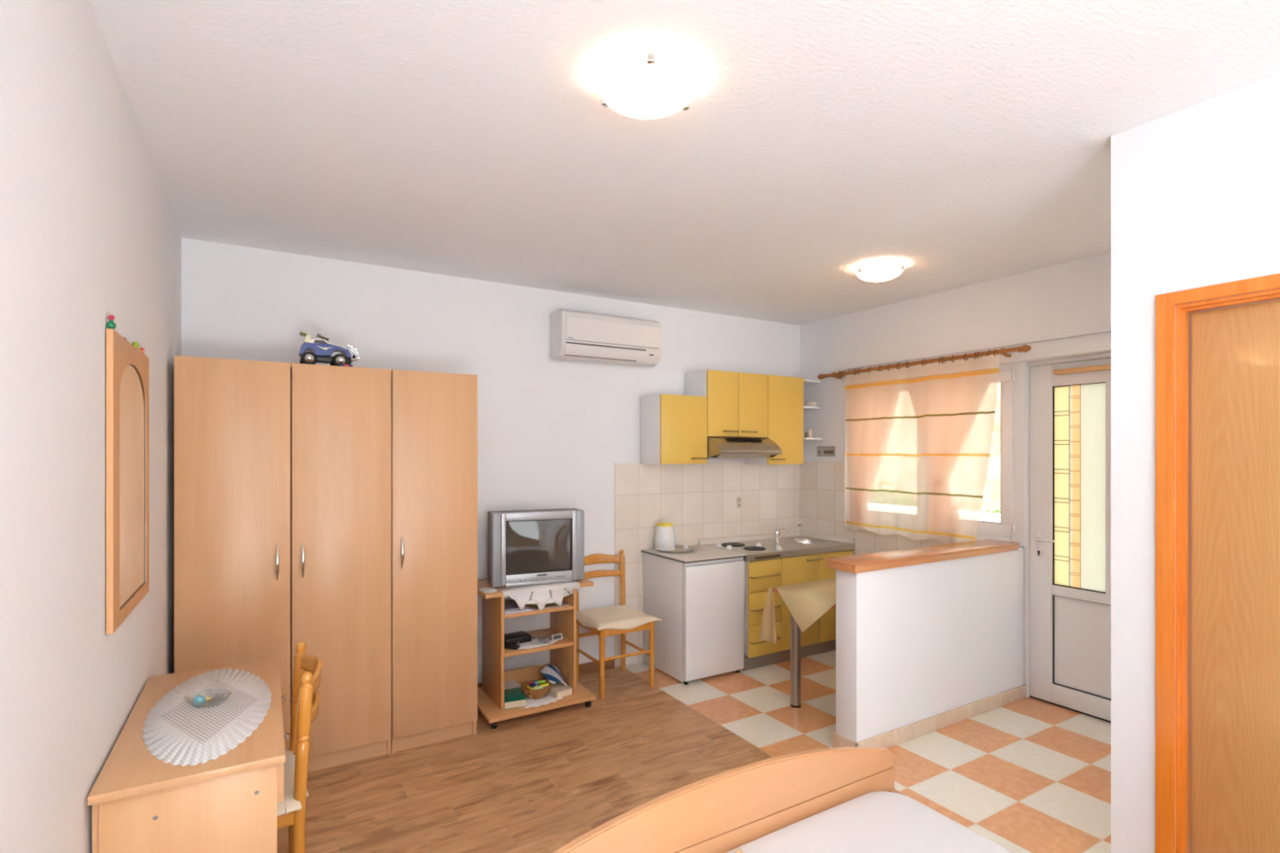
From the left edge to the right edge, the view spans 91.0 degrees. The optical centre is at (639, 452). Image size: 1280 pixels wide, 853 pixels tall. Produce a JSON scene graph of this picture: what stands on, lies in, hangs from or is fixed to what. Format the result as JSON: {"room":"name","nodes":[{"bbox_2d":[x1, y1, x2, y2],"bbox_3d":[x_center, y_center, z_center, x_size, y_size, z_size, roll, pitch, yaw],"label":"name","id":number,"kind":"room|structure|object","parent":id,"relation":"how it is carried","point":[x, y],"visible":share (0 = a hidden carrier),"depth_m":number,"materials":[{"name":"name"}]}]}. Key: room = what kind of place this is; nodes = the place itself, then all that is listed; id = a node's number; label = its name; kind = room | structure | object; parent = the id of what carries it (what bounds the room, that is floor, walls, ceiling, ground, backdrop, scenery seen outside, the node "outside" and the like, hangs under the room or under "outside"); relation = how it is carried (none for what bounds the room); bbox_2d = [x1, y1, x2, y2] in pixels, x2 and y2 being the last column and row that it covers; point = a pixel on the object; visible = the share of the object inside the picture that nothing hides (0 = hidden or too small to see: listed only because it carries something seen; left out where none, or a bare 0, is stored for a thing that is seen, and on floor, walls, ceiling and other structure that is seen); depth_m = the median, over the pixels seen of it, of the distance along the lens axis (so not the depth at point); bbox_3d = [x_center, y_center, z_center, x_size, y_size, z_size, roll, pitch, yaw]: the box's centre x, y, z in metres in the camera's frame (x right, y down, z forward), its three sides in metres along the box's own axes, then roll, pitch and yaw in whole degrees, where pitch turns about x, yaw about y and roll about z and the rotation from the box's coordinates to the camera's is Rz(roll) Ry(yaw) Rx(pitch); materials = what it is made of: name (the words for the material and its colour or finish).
{"room":"studio apartment","nodes":[
{"label":"studio apartment","id":0,"kind":"room"},
{"bbox_2d":[0,0,181,852],"bbox_3d":[-0.791,0.225,0.448,0.150,2.714,6.880,0,0,-31],"label":"wall","id":1,"kind":"structure","parent":0,"point":[89,231],"depth_m":1.41,"materials":[{"name":"white paint"}]},
{"bbox_2d":[105,328,149,634],"bbox_3d":[-1.615,0.079,1.994,0.019,0.837,0.626,0,0,-31],"label":"wall mirror","id":2,"kind":"object","parent":1,"relation":"attached to","point":[126,368],"visible":1,"depth_m":1.91,"materials":[{"name":"brown wood"}]},
{"bbox_2d":[106,315,116,329],"bbox_3d":[-1.463,-0.362,1.741,0.022,0.044,0.029,0,0,0],"label":"figurine","id":3,"kind":"object","parent":2,"relation":"on","point":[110,325],"visible":1,"depth_m":1.73,"materials":[{"name":"glass"}]},
{"bbox_2d":[132,341,140,350],"bbox_3d":[-1.661,-0.353,2.073,0.018,0.027,0.078,0,0,-31],"label":"figurine","id":4,"kind":"object","parent":2,"relation":"on","point":[135,344],"visible":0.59,"depth_m":2.06,"materials":[{"name":"paint"}]},
{"bbox_2d":[139,347,144,354],"bbox_3d":[-1.724,-0.352,2.179,0.015,0.024,0.026,0,0,-31],"label":"figurine","id":5,"kind":"object","parent":2,"relation":"on","point":[141,349],"visible":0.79,"depth_m":2.17,"materials":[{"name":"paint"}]},
{"bbox_2d":[181,237,800,683],"bbox_3d":[-0.422,0.225,4.587,4.725,2.714,0.150,0,0,-31],"label":"wall","id":6,"kind":"structure","parent":0,"point":[553,433],"depth_m":4.21,"materials":[{"name":"white paint"}]},
{"bbox_2d":[477,659,614,688],"bbox_3d":[-0.696,1.544,4.329,1.180,0.075,0.012,0,0,-31],"label":"baseboard","id":7,"kind":"structure","parent":6,"relation":"attached to","point":[589,667],"depth_m":4.53,"materials":[{"name":"brown wood"}]},
{"bbox_2d":[550,308,661,367],"bbox_3d":[-0.231,-0.806,4.490,0.795,0.333,0.210,0,0,-31],"label":"air conditioner","id":8,"kind":"object","parent":6,"relation":"attached to","point":[575,335],"visible":1,"depth_m":4.37,"materials":[{"name":"white plastic"}]},
{"bbox_2d":[640,394,708,464],"bbox_3d":[0.263,-0.170,4.707,0.411,0.503,0.328,0,0,-31],"label":"upper cabinet","id":9,"kind":"object","parent":6,"relation":"attached to","point":[673,428],"visible":1,"depth_m":4.60,"materials":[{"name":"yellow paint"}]},
{"bbox_2d":[685,369,768,437],"bbox_3d":[0.698,-0.372,4.967,0.597,0.499,0.328,0,0,-31],"label":"upper cabinet","id":10,"kind":"object","parent":6,"relation":"attached to","point":[737,402],"visible":0.94,"depth_m":4.85,"materials":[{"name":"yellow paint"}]},
{"bbox_2d":[706,436,782,459],"bbox_3d":[0.731,-0.035,4.912,0.593,0.173,0.453,0,0,-31],"label":"hood","id":11,"kind":"object","parent":10,"relation":"attached to","point":[717,447],"visible":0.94,"depth_m":4.75,"materials":[{"name":"metal"}]},
{"bbox_2d":[744,374,803,464],"bbox_3d":[1.124,-0.264,5.221,0.389,0.716,0.328,0,0,-31],"label":"upper cabinet","id":12,"kind":"object","parent":6,"relation":"attached to","point":[785,393],"visible":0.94,"depth_m":5.12,"materials":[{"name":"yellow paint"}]},
{"bbox_2d":[697,530,855,544],"bbox_3d":[1.100,0.710,5.048,1.122,0.041,0.602,0,0,-31],"label":"trim","id":13,"kind":"structure","parent":6,"relation":"attached to","point":[794,533],"depth_m":5.25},
{"bbox_2d":[614,461,946,667],"bbox_3d":[1.060,0.830,4.386,1.884,1.505,1.714,0,0,-31],"label":"wall tiles","id":14,"kind":"structure","parent":6,"relation":"attached to","point":[700,500],"depth_m":5.04,"materials":[{"name":"beige tile"}]},
{"bbox_2d":[737,497,741,507],"bbox_3d":[0.823,0.412,5.227,0.040,0.090,0.010,0,0,-31],"label":"wall socket","id":15,"kind":"object","parent":14,"relation":"attached to","point":[739,499],"visible":1,"depth_m":5.22,"materials":[{"name":"white plastic"}]},
{"bbox_2d":[803,379,822,439],"bbox_3d":[1.399,-0.359,5.389,0.254,0.502,0.322,0,0,-31],"label":"corner shelf","id":16,"kind":"object","parent":6,"relation":"attached to","point":[806,382],"visible":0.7,"depth_m":5.30,"materials":[{"name":"white paint"}]},
{"bbox_2d":[807,429,812,437],"bbox_3d":[1.426,-0.161,5.290,0.046,0.069,0.046,0,0,-31],"label":"jar","id":17,"kind":"object","parent":16,"relation":"on","point":[810,432],"visible":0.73,"depth_m":5.27,"materials":[{"name":"white ceramic"}]},
{"bbox_3d":[1.456,-0.395,5.366,0.112,0.011,0.112,0,0,-31],"label":"plate","id":18,"kind":"object","parent":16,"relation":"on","visible":0},
{"bbox_2d":[804,401,817,405],"bbox_3d":[1.456,-0.419,5.366,0.100,0.032,0.100,0,0,-31],"label":"bowl","id":19,"kind":"object","parent":18,"relation":"on","point":[808,403],"visible":0.89,"depth_m":5.33,"materials":[{"name":"white ceramic"}]},
{"bbox_2d":[89,0,1279,325],"bbox_3d":[1.259,-1.192,1.671,4.925,0.120,6.880,0,0,-31],"label":"ceiling","id":20,"kind":"structure","parent":0,"point":[957,143],"depth_m":2.18,"materials":[{"name":"paint"}]},
{"bbox_2d":[597,48,697,119],"bbox_3d":[0.026,-1.088,1.900,0.307,0.088,0.300,0,0,-31],"label":"ceiling lamp","id":21,"kind":"object","parent":20,"relation":"attached to","point":[650,83],"visible":1,"depth_m":1.82,"materials":[{"name":"white glass"}]},
{"bbox_2d":[856,259,903,282],"bbox_3d":[1.451,-1.088,3.809,0.274,0.088,0.274,0,0,-31],"label":"ceiling lamp","id":22,"kind":"object","parent":20,"relation":"attached to","point":[877,271],"visible":1,"depth_m":3.73,"materials":[{"name":"white glass"}]},
{"bbox_2d":[276,649,1111,852],"bbox_3d":[1.259,1.632,1.671,4.925,0.100,6.880,0,0,-31],"label":"floor","id":23,"kind":"structure","parent":0,"point":[1029,775],"depth_m":3.16,"materials":[{"name":"brown wood"}]},
{"bbox_2d":[87,657,289,852],"bbox_3d":[-1.392,1.207,2.043,0.438,0.750,0.955,0,0,-31],"label":"desk","id":24,"kind":"object","parent":23,"relation":"on","point":[140,802],"visible":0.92,"depth_m":1.68,"materials":[{"name":"brown wood"}]},
{"bbox_2d":[142,668,271,766],"bbox_3d":[-1.396,0.831,2.048,0.340,0.002,0.861,0,0,-31],"label":"doily","id":25,"kind":"object","parent":24,"relation":"on","point":[169,744],"visible":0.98,"depth_m":1.97,"materials":[{"name":"white fabric"}]},
{"bbox_3d":[-1.426,0.814,2.078,0.135,0.031,0.126,0,0,-31],"label":"glass dish","id":26,"kind":"object","parent":25,"relation":"on","visible":0},
{"bbox_2d":[192,694,205,705],"bbox_3d":[-1.439,0.807,2.053,0.035,0.034,0.033,0,0,-31],"label":"trinket","id":27,"kind":"object","parent":26,"relation":"in","point":[199,700],"visible":1,"depth_m":2.04},
{"bbox_2d":[207,699,215,703],"bbox_3d":[-1.412,0.819,2.074,0.024,0.011,0.016,0,0,-31],"label":"pebble","id":28,"kind":"object","parent":26,"relation":"in","point":[210,701],"visible":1,"depth_m":2.07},
{"bbox_2d":[212,692,230,699],"bbox_3d":[-1.409,0.816,2.117,0.050,0.008,0.029,0,0,-31],"label":"ring","id":29,"kind":"object","parent":26,"relation":"in","point":[216,696],"visible":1,"depth_m":2.11,"materials":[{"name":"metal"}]},
{"bbox_2d":[173,355,391,772],"bbox_3d":[-1.831,0.573,3.286,0.918,2.018,0.610,0,0,-31],"label":"wardrobe","id":30,"kind":"object","parent":23,"relation":"on","point":[282,470],"visible":0.82,"depth_m":3.07,"materials":[{"name":"brown wood"}]},
{"bbox_2d":[340,364,352,366],"bbox_3d":[-1.503,-0.446,3.226,0.055,0.019,0.019,0,0,-31],"label":"battery pack","id":31,"kind":"object","parent":30,"relation":"on","point":[341,365],"visible":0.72,"depth_m":3.22},
{"bbox_3d":[-1.624,-0.438,3.307,0.380,0.004,0.175,0,0,-31],"label":"board","id":32,"kind":"object","parent":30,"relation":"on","visible":0},
{"bbox_2d":[298,330,359,366],"bbox_3d":[-1.626,-0.528,3.292,0.280,0.176,0.190,0,0,-31],"label":"toy car","id":33,"kind":"object","parent":32,"relation":"on","point":[322,349],"visible":0.8,"depth_m":3.24,"materials":[{"name":"blue paint"}]},
{"bbox_2d":[276,641,322,852],"bbox_3d":[-1.347,1.145,2.096,0.515,0.873,0.481,0,0,-31],"label":"dining chair","id":34,"kind":"object","parent":23,"relation":"on","point":[291,812],"visible":0.34,"depth_m":2.02,"materials":[{"name":"brown wood"}]},
{"bbox_2d":[276,749,308,817],"bbox_3d":[-1.368,1.128,2.083,0.467,0.062,0.481,0,0,-31],"label":"seat cushion","id":35,"kind":"object","parent":34,"relation":"on","point":[294,805],"depth_m":2.02,"materials":[{"name":"beige fabric"}]},
{"bbox_2d":[391,369,477,753],"bbox_3d":[-1.240,0.573,3.638,0.450,2.018,0.610,0,0,-31],"label":"wardrobe","id":36,"kind":"object","parent":23,"relation":"on","point":[434,415],"visible":0.92,"depth_m":3.40,"materials":[{"name":"brown wood"}]},
{"bbox_2d":[477,578,595,728],"bbox_3d":[-0.685,1.202,3.970,0.708,0.760,0.540,0,0,-31],"label":"cart","id":37,"kind":"object","parent":23,"relation":"on","point":[491,696],"visible":0.59,"depth_m":3.89,"materials":[{"name":"brown wood"}]},
{"bbox_2d":[479,586,497,592],"bbox_3d":[-0.908,0.821,3.766,0.094,0.002,0.170,0,0,-31],"label":"doily","id":38,"kind":"object","parent":37,"relation":"on","point":[487,589],"visible":1,"depth_m":3.77,"materials":[{"name":"white fabric"}]},
{"bbox_2d":[504,643,519,649],"bbox_3d":[-0.800,1.165,3.796,0.150,0.022,0.045,0,0,16],"label":"remote control","id":39,"kind":"object","parent":37,"relation":"on","point":[515,646],"visible":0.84,"depth_m":3.77,"materials":[{"name":"black plastic"}]},
{"bbox_2d":[504,680,523,691],"bbox_3d":[-0.848,1.492,3.983,0.175,0.030,0.150,0,0,-39],"label":"magazine","id":40,"kind":"object","parent":37,"relation":"on","point":[510,684],"visible":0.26,"depth_m":4.00,"materials":[{"name":"grey paper"}]},
{"bbox_2d":[504,604,534,614],"bbox_3d":[-0.780,0.951,3.861,0.182,0.005,0.250,0,0,-31],"label":"magazine","id":41,"kind":"object","parent":37,"relation":"on","point":[526,606],"visible":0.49,"depth_m":3.77,"materials":[{"name":"white paper"}]},
{"bbox_2d":[504,607,529,613],"bbox_3d":[-0.783,0.946,3.841,0.154,0.005,0.204,0,0,-31],"label":"magazine","id":42,"kind":"object","parent":41,"relation":"on","point":[526,608],"visible":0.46,"depth_m":3.76,"materials":[{"name":"paper"}]},
{"bbox_2d":[504,600,525,610],"bbox_3d":[-0.813,0.939,3.876,0.152,0.007,0.234,0,0,-31],"label":"magazine","id":43,"kind":"object","parent":42,"relation":"on","point":[509,605],"visible":0.41,"depth_m":3.85,"materials":[{"name":"grey paper"}]},
{"bbox_2d":[488,507,584,586],"bbox_3d":[-0.679,0.594,4.055,0.584,0.450,0.305,0,0,-24],"label":"television","id":44,"kind":"object","parent":37,"relation":"on","point":[531,547],"visible":1,"depth_m":3.92,"materials":[{"name":"silver metal"}]},
{"bbox_2d":[492,513,501,586],"bbox_3d":[-0.875,0.593,3.838,0.052,0.445,0.034,0,0,-24],"label":"speaker grille","id":45,"kind":"object","parent":44,"relation":"attached to","point":[496,517],"depth_m":3.82,"materials":[{"name":"silver metal"}]},
{"bbox_2d":[576,510,584,580],"bbox_3d":[-0.388,0.593,4.052,0.052,0.445,0.034,0,0,-24],"label":"speaker grille","id":46,"kind":"object","parent":44,"relation":"attached to","point":[580,513],"depth_m":4.04,"materials":[{"name":"silver metal"}]},
{"bbox_2d":[516,636,557,649],"bbox_3d":[-0.669,1.179,3.908,0.328,0.002,0.212,0,0,-31],"label":"doily","id":47,"kind":"object","parent":37,"relation":"on","point":[535,642],"visible":0.63,"depth_m":3.88,"materials":[{"name":"white fabric"}]},
{"bbox_2d":[504,631,531,644],"bbox_3d":[-0.781,1.156,3.924,0.170,0.040,0.122,0,0,-35],"label":"box","id":48,"kind":"object","parent":47,"relation":"on","point":[520,637],"visible":0.7,"depth_m":3.90,"materials":[{"name":"black plastic"}]},
{"bbox_2d":[537,637,549,642],"bbox_3d":[-0.599,1.163,3.911,0.056,0.027,0.092,0,0,-31],"label":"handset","id":49,"kind":"object","parent":47,"relation":"on","point":[540,639],"visible":1,"depth_m":3.89,"materials":[{"name":"grey plastic"}]},
{"bbox_2d":[551,633,563,640],"bbox_3d":[-0.520,1.160,3.958,0.070,0.045,0.021,0,0,-13],"label":"photo card","id":50,"kind":"object","parent":47,"relation":"on","point":[559,636],"visible":1,"depth_m":3.96,"materials":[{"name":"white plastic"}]},
{"bbox_2d":[552,634,561,639],"bbox_3d":[-0.520,1.158,3.956,0.054,0.031,0.012,0,0,-13],"label":"picture","id":51,"kind":"object","parent":50,"relation":"attached to","point":[556,637],"depth_m":3.95,"materials":[{"name":"brown plastic"}]},
{"bbox_2d":[496,580,579,610],"bbox_3d":[-0.613,0.900,3.877,0.520,0.160,0.122,0,0,-31],"label":"lace cloth","id":52,"kind":"object","parent":37,"relation":"on","point":[541,595],"visible":1,"depth_m":3.83,"materials":[{"name":"white fabric"}]},
{"bbox_2d":[504,627,573,657],"bbox_3d":[-0.702,1.191,3.970,0.447,0.022,0.373,0,0,-31],"label":"shelf","id":53,"kind":"object","parent":37,"relation":"attached to","point":[567,641],"depth_m":3.91,"materials":[{"name":"brown wood"}]},
{"bbox_2d":[504,599,573,618],"bbox_3d":[-0.702,0.965,3.970,0.447,0.021,0.373,0,0,-31],"label":"shelf","id":54,"kind":"object","parent":37,"relation":"attached to","point":[571,607],"depth_m":3.84,"materials":[{"name":"brown wood"}]},
{"bbox_2d":[518,693,562,707],"bbox_3d":[-0.630,1.506,3.870,0.364,0.001,0.259,0,0,-31],"label":"doily","id":55,"kind":"object","parent":37,"relation":"on","point":[548,698],"visible":0.47,"depth_m":3.82,"materials":[{"name":"white fabric"}]},
{"bbox_2d":[503,687,526,710],"bbox_3d":[-0.774,1.484,3.806,0.135,0.045,0.200,0,0,-24],"label":"book","id":56,"kind":"object","parent":55,"relation":"on","point":[514,698],"visible":0.71,"depth_m":3.74,"materials":[{"name":"green paper"}]},
{"bbox_2d":[520,679,552,699],"bbox_3d":[-0.637,1.466,3.888,0.202,0.074,0.168,0,0,-31],"label":"wicker basket","id":57,"kind":"object","parent":55,"relation":"on","point":[533,694],"visible":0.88,"depth_m":3.83,"materials":[{"name":"brown wicker"}]},
{"bbox_2d":[532,685,542,689],"bbox_3d":[-0.629,1.452,3.858,0.075,0.048,0.061,0,0,-31],"label":"ball","id":58,"kind":"object","parent":57,"relation":"in","point":[535,687],"visible":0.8,"depth_m":3.85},
{"bbox_2d":[537,680,545,684],"bbox_3d":[-0.617,1.429,3.926,0.054,0.025,0.020,0,0,-2],"label":"tube","id":59,"kind":"object","parent":57,"relation":"in","point":[540,682],"visible":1,"depth_m":3.92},
{"bbox_2d":[539,682,549,688],"bbox_3d":[-0.590,1.443,3.896,0.058,0.040,0.031,0,0,-14],"label":"tube","id":60,"kind":"object","parent":57,"relation":"in","point":[543,685],"visible":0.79,"depth_m":3.89,"materials":[{"name":"yellow plastic"}]},
{"bbox_2d":[547,682,573,698],"bbox_3d":[-0.507,1.487,3.942,0.120,0.040,0.130,0,0,-41],"label":"book","id":61,"kind":"object","parent":55,"relation":"on","point":[558,690],"visible":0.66,"depth_m":3.91,"materials":[{"name":"beige paper"}]},
{"bbox_2d":[532,602,568,609],"bbox_3d":[-0.556,0.952,3.907,0.212,0.004,0.094,0,0,-31],"label":"magazine","id":62,"kind":"object","parent":37,"relation":"on","point":[553,605],"visible":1,"depth_m":3.90,"materials":[{"name":"beige paper"}]},
{"bbox_2d":[540,664,567,685],"bbox_3d":[-0.543,1.433,4.014,0.134,0.120,0.172,0,0,-31],"label":"magazine","id":63,"kind":"object","parent":37,"relation":"on","point":[552,673],"visible":1,"depth_m":4.01,"materials":[{"name":"paper"}]},
{"bbox_2d":[576,549,662,698],"bbox_3d":[-0.191,1.145,4.337,0.481,0.873,0.515,0,0,-31],"label":"dining chair","id":64,"kind":"object","parent":23,"relation":"on","point":[622,619],"visible":0.9,"depth_m":4.24,"materials":[{"name":"brown wood"}]},
{"bbox_2d":[576,604,662,630],"bbox_3d":[-0.179,1.128,4.316,0.481,0.062,0.467,0,0,-31],"label":"seat cushion","id":65,"kind":"object","parent":64,"relation":"on","point":[620,617],"depth_m":4.22,"materials":[{"name":"beige fabric"}]},
{"bbox_2d":[643,552,744,684],"bbox_3d":[0.392,1.163,4.636,0.520,0.838,0.560,0,0,-31],"label":"refrigerator","id":66,"kind":"object","parent":23,"relation":"on","point":[700,605],"visible":0.96,"depth_m":4.41,"materials":[{"name":"white paint"}]},
{"bbox_2d":[640,544,746,563],"bbox_3d":[0.393,0.737,4.633,0.549,0.014,0.586,0,0,-31],"label":"countertop","id":67,"kind":"structure","parent":66,"relation":"on","point":[701,553],"depth_m":4.51,"materials":[{"name":"beige laminate"}]},
{"bbox_2d":[656,545,695,553],"bbox_3d":[0.263,0.722,4.712,0.310,0.017,0.310,0,0,-31],"label":"tray","id":68,"kind":"object","parent":67,"relation":"on","point":[678,548],"visible":0.71,"depth_m":4.68,"materials":[{"name":"silver metal"}]},
{"bbox_2d":[654,520,675,551],"bbox_3d":[0.188,0.621,4.734,0.164,0.212,0.169,0,0,-13],"label":"electric kettle","id":69,"kind":"object","parent":68,"relation":"on","point":[664,536],"visible":1,"depth_m":4.67,"materials":[{"name":"white paint"}]},
{"bbox_2d":[552,746,1014,852],"bbox_3d":[0.805,1.102,1.034,1.522,0.960,2.110,0,0,-31],"label":"bed","id":70,"kind":"object","parent":23,"relation":"on","point":[723,812],"visible":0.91,"depth_m":1.94,"materials":[{"name":"brown wood"}]},
{"bbox_2d":[725,791,1013,852],"bbox_3d":[0.797,1.276,1.035,1.434,0.206,2.031,0,0,-31],"label":"mattress","id":71,"kind":"object","parent":70,"relation":"on","point":[878,821],"visible":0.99,"depth_m":1.95,"materials":[{"name":"white fabric"}]},
{"bbox_2d":[734,848,742,852],"bbox_3d":[0.288,1.164,1.664,0.216,0.017,0.330,0,0,-31],"label":"folded cloth","id":72,"kind":"object","parent":71,"relation":"on","point":[737,851],"visible":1,"depth_m":1.84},
{"bbox_2d":[742,550,853,671],"bbox_3d":[1.115,1.182,5.035,1.095,0.800,0.614,0,0,-31],"label":"base cabinet","id":73,"kind":"object","parent":23,"relation":"on","point":[766,616],"visible":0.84,"depth_m":4.67,"materials":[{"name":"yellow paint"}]},
{"bbox_2d":[701,535,855,561],"bbox_3d":[1.103,0.783,5.043,1.113,0.168,0.604,0,0,-31],"label":"countertop","id":74,"kind":"structure","parent":73,"relation":"on","point":[799,545],"depth_m":4.90,"materials":[{"name":"silver metal"}]},
{"bbox_2d":[755,554,780,559],"bbox_3d":[0.934,0.758,4.592,0.250,0.017,0.004,0,0,-31],"label":"vent grille","id":75,"kind":"object","parent":74,"relation":"attached to","point":[757,556],"depth_m":4.59,"materials":[{"name":"metal"}]},
{"bbox_2d":[773,521,801,545],"bbox_3d":[1.195,0.646,5.069,0.303,0.166,0.056,0,0,-31],"label":"tap","id":76,"kind":"object","parent":74,"relation":"on","point":[776,533],"visible":1,"depth_m":5.01,"materials":[{"name":"silver metal"}]},
{"bbox_2d":[785,537,827,543],"bbox_3d":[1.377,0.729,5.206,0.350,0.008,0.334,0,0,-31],"label":"sink","id":77,"kind":"object","parent":74,"relation":"in","point":[793,540],"depth_m":5.33,"materials":[{"name":"silver metal"}]},
{"bbox_2d":[772,587,835,707],"bbox_3d":[1.326,1.208,3.877,0.850,0.747,0.550,0,0,-31],"label":"side table","id":78,"kind":"object","parent":23,"relation":"on","point":[795,631],"visible":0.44,"depth_m":3.91,"materials":[{"name":"metal"}]},
{"bbox_2d":[773,577,835,632],"bbox_3d":[1.241,1.013,3.864,0.908,0.362,0.524,0,0,-31],"label":"tablecloth","id":79,"kind":"object","parent":78,"relation":"on","point":[806,602],"visible":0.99,"depth_m":3.70,"materials":[{"name":"beige fabric"}]},
{"bbox_2d":[800,252,1278,548],"bbox_3d":[3.221,0.225,2.842,0.256,2.714,6.580,0,0,-31],"label":"wall","id":80,"kind":"structure","parent":23,"relation":"on","point":[828,423],"depth_m":4.39,"materials":[{"name":"white paint"}]},
{"bbox_2d":[817,446,835,456],"bbox_3d":[1.579,-0.012,5.344,0.010,0.084,0.190,0,0,-31],"label":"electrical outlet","id":81,"kind":"object","parent":80,"relation":"attached to","point":[821,451],"visible":1,"depth_m":5.34,"materials":[{"name":"white plastic"}]},
{"bbox_2d":[817,344,1031,379],"bbox_3d":[1.967,-0.637,4.592,0.102,0.054,1.716,0,0,-31],"label":"curtain rod","id":82,"kind":"object","parent":80,"relation":"attached to","point":[1024,348],"visible":1,"depth_m":4.38,"materials":[{"name":"brown wood"}]},
{"bbox_2d":[844,354,999,543],"bbox_3d":[1.966,-0.001,4.535,0.036,1.258,1.250,0,0,-31],"label":"sheer curtain","id":83,"kind":"object","parent":82,"relation":"hanging from","point":[918,437],"visible":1,"depth_m":4.46,"materials":[{"name":"orange fabric"}]},
{"bbox_2d":[844,361,1026,546],"bbox_3d":[2.108,0.010,4.630,0.195,1.192,1.368,0,0,-31],"label":"window","id":84,"kind":"structure","parent":80,"relation":"attached to","point":[1012,377],"depth_m":4.11,"materials":[{"name":"white plastic"}]},
{"bbox_2d":[847,331,1111,374],"bbox_3d":[2.380,-0.637,4.262,0.205,0.102,2.280,0,0,-31],"label":"box","id":85,"kind":"object","parent":80,"relation":"attached to","point":[1100,343],"visible":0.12,"depth_m":3.83,"materials":[{"name":"white plastic"}]},
{"bbox_2d":[1022,351,1111,722],"bbox_3d":[2.746,0.498,3.697,0.135,2.168,0.935,0,0,-31],"label":"door","id":86,"kind":"structure","parent":80,"relation":"attached to","point":[1067,553],"depth_m":3.89,"materials":[{"name":"white plastic"}]},
{"bbox_2d":[835,547,1023,742],"bbox_3d":[1.767,1.100,3.727,1.585,0.964,0.140,0,0,-31],"label":"wall partition","id":87,"kind":"structure","parent":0,"point":[914,643],"depth_m":3.55,"materials":[{"name":"white paint"}]},
{"bbox_2d":[825,538,1019,573],"bbox_3d":[1.702,0.593,3.688,1.526,0.048,0.202,0,0,-31],"label":"countertop","id":88,"kind":"structure","parent":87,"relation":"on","point":[860,563],"depth_m":3.54,"materials":[{"name":"brown wood"}]},
{"bbox_2d":[832,684,1026,748],"bbox_3d":[1.775,1.540,3.732,1.627,0.083,0.164,0,0,-31],"label":"baseboard","id":89,"kind":"structure","parent":87,"relation":"attached to","point":[894,737],"depth_m":3.58,"materials":[{"name":"tile"}]},
{"bbox_2d":[1111,73,1279,852],"bbox_3d":[2.651,0.225,0.749,0.120,2.714,3.570,0,0,-31],"label":"wall","id":90,"kind":"structure","parent":0,"point":[1195,189],"depth_m":2.16,"materials":[{"name":"white paint"}]},
{"bbox_2d":[1155,273,1279,852],"bbox_3d":[2.046,0.525,1.747,0.136,2.114,0.964,0,0,-31],"label":"door","id":91,"kind":"structure","parent":90,"relation":"in","point":[1217,371],"depth_m":2.04,"materials":[{"name":"orange wood"}]},
{"label":"outside","id":92,"kind":"structure","parent":0,"visible":0},
{"bbox_3d":[7.222,1.782,7.803,11.600,0.200,18.000,0,0,-31],"label":"ground","id":93,"kind":"structure","parent":92,"visible":0},
{"bbox_2d":[978,511,1000,522],"bbox_3d":[4.002,1.157,5.881,0.300,1.050,16.000,0,0,-31],"label":"wall","id":94,"kind":"structure","parent":93,"relation":"on","point":[985,517],"depth_m":6.39,"materials":[{"name":"white paint"}]},
{"bbox_2d":[980,382,1000,513],"bbox_3d":[7.164,-0.238,7.769,3.527,4.216,16.000,0,0,-31],"label":"bank","id":95,"kind":"object","parent":93,"relation":"on","point":[991,501],"visible":0.02,"depth_m":9.42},
{"bbox_2d":[985,507,1000,513],"bbox_3d":[4.287,1.122,7.082,1.014,1.122,1.045,0,0,-31],"label":"bush","id":96,"kind":"object","parent":93,"relation":"on","point":[997,511],"visible":0.02,"depth_m":7.24,"materials":[{"name":"green plant"}]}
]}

